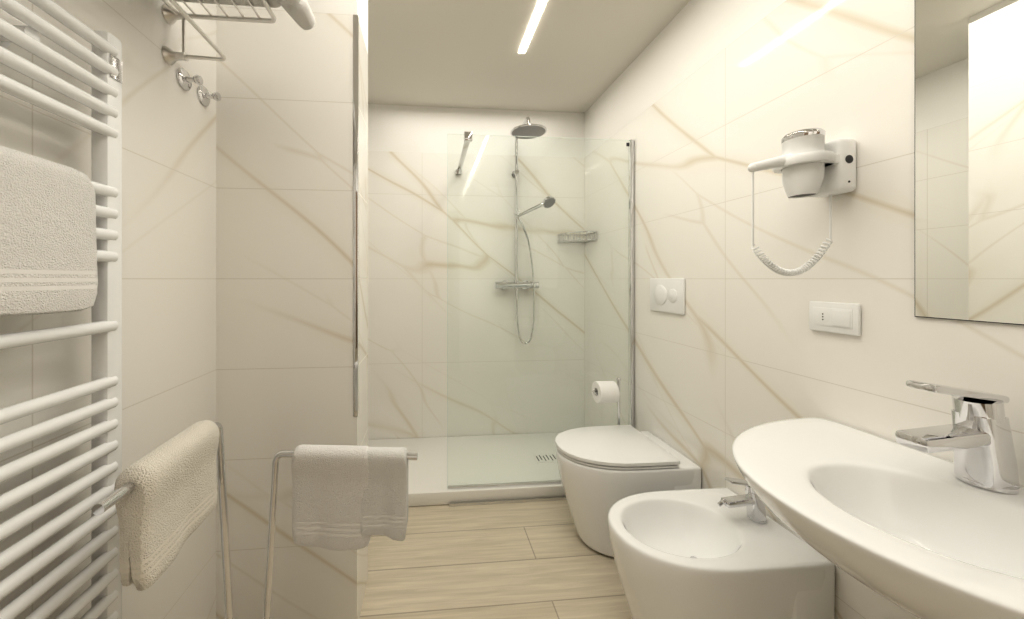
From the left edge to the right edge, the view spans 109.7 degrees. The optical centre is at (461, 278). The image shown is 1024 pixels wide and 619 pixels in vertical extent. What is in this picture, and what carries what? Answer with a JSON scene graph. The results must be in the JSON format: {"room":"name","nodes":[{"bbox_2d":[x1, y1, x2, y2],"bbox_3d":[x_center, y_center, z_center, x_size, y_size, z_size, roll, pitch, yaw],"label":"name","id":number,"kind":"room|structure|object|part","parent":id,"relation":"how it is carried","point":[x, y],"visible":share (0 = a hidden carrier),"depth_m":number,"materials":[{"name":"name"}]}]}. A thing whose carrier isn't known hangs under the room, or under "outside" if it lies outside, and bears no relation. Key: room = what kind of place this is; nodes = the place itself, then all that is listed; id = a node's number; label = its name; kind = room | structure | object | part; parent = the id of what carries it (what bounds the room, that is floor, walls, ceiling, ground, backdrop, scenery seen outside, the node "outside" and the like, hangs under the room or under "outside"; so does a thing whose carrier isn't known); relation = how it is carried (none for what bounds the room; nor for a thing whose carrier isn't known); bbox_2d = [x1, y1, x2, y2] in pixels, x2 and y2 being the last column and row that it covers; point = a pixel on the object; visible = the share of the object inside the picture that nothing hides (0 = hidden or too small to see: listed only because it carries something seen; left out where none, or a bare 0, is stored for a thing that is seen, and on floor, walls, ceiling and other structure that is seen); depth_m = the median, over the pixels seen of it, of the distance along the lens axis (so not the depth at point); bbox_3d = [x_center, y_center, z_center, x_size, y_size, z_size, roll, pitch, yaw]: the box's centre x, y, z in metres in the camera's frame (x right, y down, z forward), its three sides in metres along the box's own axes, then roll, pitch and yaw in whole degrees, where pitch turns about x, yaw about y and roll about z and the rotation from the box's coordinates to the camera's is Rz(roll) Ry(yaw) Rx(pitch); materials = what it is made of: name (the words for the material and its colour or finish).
{"room":"bathroom","nodes":[
{"label":"bathroom","id":0,"kind":"room"},
{"bbox_2d":[0,0,215,618],"bbox_3d":[-0.821,-0.015,0.765,0.100,2.430,3.670,0,0,-5],"label":"wall","id":1,"kind":"structure","parent":0,"point":[168,257],"depth_m":0.89,"materials":[{"name":"tile"}]},
{"bbox_2d":[0,0,122,618],"bbox_3d":[-0.696,0.265,0.470,0.095,1.510,0.540,0,0,-5],"label":"radiator","id":2,"kind":"object","parent":1,"relation":"attached to","point":[60,238],"visible":1,"depth_m":0.62,"materials":[{"name":"white metal"}]},
{"bbox_2d":[176,67,212,99],"bbox_3d":[-0.769,-0.570,1.026,0.048,0.058,0.058,0,0,-5],"label":"hooks","id":3,"kind":"object","parent":1,"relation":"attached to","point":[185,79],"depth_m":1.02,"materials":[{"name":"silver metal"}]},
{"bbox_2d":[162,0,314,65],"bbox_3d":[-0.563,-0.699,0.693,0.399,0.243,0.626,0,0,-5],"label":"shelf rack","id":4,"kind":"object","parent":1,"relation":"attached to","point":[299,12],"visible":1,"depth_m":0.94,"materials":[{"name":"silver metal"}]},
{"bbox_2d":[216,0,367,618],"bbox_3d":[-0.592,-0.015,1.313,0.455,2.430,0.220,0,0,-5],"label":"wall","id":5,"kind":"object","parent":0,"point":[284,238],"visible":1,"depth_m":1.20,"materials":[{"name":"tile"}]},
{"bbox_2d":[353,14,358,416],"bbox_3d":[-0.360,-0.215,1.227,0.016,1.370,0.015,0,0,-5],"label":"trim","id":6,"kind":"structure","parent":5,"relation":"attached to","point":[355,215],"depth_m":1.22,"materials":[{"name":"silver metal"}]},
{"bbox_2d":[368,104,584,439],"bbox_3d":[-0.009,-0.015,2.630,1.850,2.430,0.100,0,0,-5],"label":"wall","id":7,"kind":"structure","parent":0,"point":[407,271],"depth_m":2.59,"materials":[{"name":"tile"}]},
{"bbox_2d":[495,117,555,343],"bbox_3d":[0.458,-0.282,2.379,0.405,1.488,0.481,0,0,-5],"label":"shower column","id":8,"kind":"structure","parent":7,"relation":"attached to","point":[532,131],"depth_m":2.52,"materials":[{"name":"silver metal"}]},
{"bbox_2d":[558,231,596,242],"bbox_3d":[0.823,-0.298,2.550,0.205,0.062,0.205,0,0,-5],"label":"basket","id":9,"kind":"object","parent":7,"relation":"attached to","point":[576,240],"depth_m":2.54,"materials":[{"name":"silver metal"}]},
{"bbox_2d":[360,500,631,618],"bbox_3d":[0.150,1.225,0.852,2.050,0.050,3.670,0,0,-5],"label":"floor","id":10,"kind":"structure","parent":0,"point":[534,560],"depth_m":1.48,"materials":[{"name":"brown wood"}]},
{"bbox_2d":[92,420,417,618],"bbox_3d":[-0.376,0.760,0.789,0.551,0.880,0.460,0,0,-5],"label":"towel stand","id":11,"kind":"object","parent":10,"relation":"on","point":[162,498],"visible":1,"depth_m":0.87,"materials":[{"name":"white fabric"}]},
{"bbox_2d":[368,432,566,506],"bbox_3d":[0.026,1.163,2.238,1.846,0.073,0.682,0,0,-5],"label":"shower tray","id":12,"kind":"object","parent":10,"relation":"on","point":[427,479],"visible":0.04,"depth_m":2.13,"materials":[{"name":"white ceramic"}]},
{"bbox_2d":[447,132,633,488],"bbox_3d":[0.421,0.168,2.288,1.050,1.921,0.653,0,0,-5],"label":"glass panel","id":13,"kind":"object","parent":12,"relation":"on","point":[467,140],"visible":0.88,"depth_m":1.99,"materials":[{"name":"clear glass"}]},
{"bbox_2d":[592,378,620,424],"bbox_3d":[0.795,0.865,1.913,0.193,0.671,0.112,0,0,-5],"label":"toilet paper stand","id":14,"kind":"object","parent":10,"relation":"on","point":[605,391],"visible":0.65,"depth_m":1.88,"materials":[{"name":"white paper"}]},
{"bbox_2d":[555,425,700,556],"bbox_3d":[0.721,0.980,1.671,0.560,0.440,0.378,0,0,-5],"label":"toilet","id":15,"kind":"object","parent":10,"relation":"on","point":[603,470],"visible":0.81,"depth_m":1.53,"materials":[{"name":"white ceramic"}]},
{"bbox_3d":[0.684,0.777,1.667,0.486,0.034,0.376,0,0,-5],"label":"lid","id":16,"kind":"part","parent":15,"relation":"part of","materials":[{"name":"white plastic"}]},
{"bbox_2d":[608,477,834,618],"bbox_3d":[0.767,0.931,1.173,0.558,0.539,0.378,0,0,-5],"label":"bidet","id":17,"kind":"object","parent":10,"relation":"on","point":[717,553],"visible":1,"depth_m":1.05,"materials":[{"name":"white ceramic"}]},
{"bbox_2d":[717,477,766,524],"bbox_3d":[0.930,0.731,1.187,0.170,0.139,0.049,0,0,-5],"label":"tap","id":18,"kind":"object","parent":17,"relation":"on","point":[755,514],"depth_m":1.18,"materials":[{"name":"silver metal"}]},
{"bbox_2d":[368,0,689,112],"bbox_3d":[0.150,-1.255,0.852,2.050,0.050,3.670,0,0,-5],"label":"ceiling","id":19,"kind":"structure","parent":0,"point":[579,56],"depth_m":1.92,"materials":[{"name":"white paint"}]},
{"bbox_2d":[518,0,546,52],"bbox_3d":[0.426,-1.228,0.846,0.034,0.005,2.210,0,0,-5],"label":"led strip","id":20,"kind":"object","parent":19,"relation":"attached to","point":[534,22],"visible":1,"depth_m":1.73,"materials":[{"name":"white plastic"}]},
{"bbox_2d":[585,0,1023,618],"bbox_3d":[1.121,-0.015,0.938,0.100,2.430,3.670,0,0,-5],"label":"wall","id":21,"kind":"structure","parent":0,"point":[703,104],"depth_m":1.24,"materials":[{"name":"tile"}]},
{"bbox_2d":[650,278,684,314],"bbox_3d":[0.991,0.080,1.735,0.014,0.164,0.246,0,0,-5],"label":"flush plate","id":22,"kind":"object","parent":21,"relation":"attached to","point":[667,295],"visible":1,"depth_m":1.71,"materials":[{"name":"white plastic"}]},
{"bbox_2d":[747,128,855,275],"bbox_3d":[0.933,-0.206,0.995,0.262,0.397,0.128,0,0,-5],"label":"mounted hairdryer","id":23,"kind":"object","parent":21,"relation":"attached to","point":[809,162],"visible":1,"depth_m":0.97,"materials":[{"name":"white plastic"}]},
{"bbox_2d":[809,301,860,335],"bbox_3d":[1.056,0.110,1.018,0.014,0.086,0.126,0,0,-5],"label":"socket","id":24,"kind":"object","parent":21,"relation":"attached to","point":[840,318],"visible":1,"depth_m":1.01,"materials":[{"name":"white plastic"}]},
{"bbox_2d":[732,380,1023,618],"bbox_3d":[0.837,0.547,0.657,0.510,0.697,0.743,0,0,-5],"label":"sink","id":25,"kind":"object","parent":21,"relation":"attached to","point":[910,527],"visible":1,"depth_m":0.67,"materials":[{"name":"white ceramic"}]},
{"bbox_2d":[895,380,1019,494],"bbox_3d":[0.962,0.299,0.693,0.213,0.200,0.070,0,0,-5],"label":"tap","id":26,"kind":"object","parent":25,"relation":"on","point":[979,435],"depth_m":0.68,"materials":[{"name":"silver metal"}]},
{"bbox_2d":[915,0,1023,324],"bbox_3d":[1.111,-0.350,0.451,0.005,0.880,0.800,0,0,-5],"label":"mirror","id":27,"kind":"object","parent":21,"relation":"attached to","point":[969,160],"visible":1,"depth_m":0.76,"materials":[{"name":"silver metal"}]}
]}

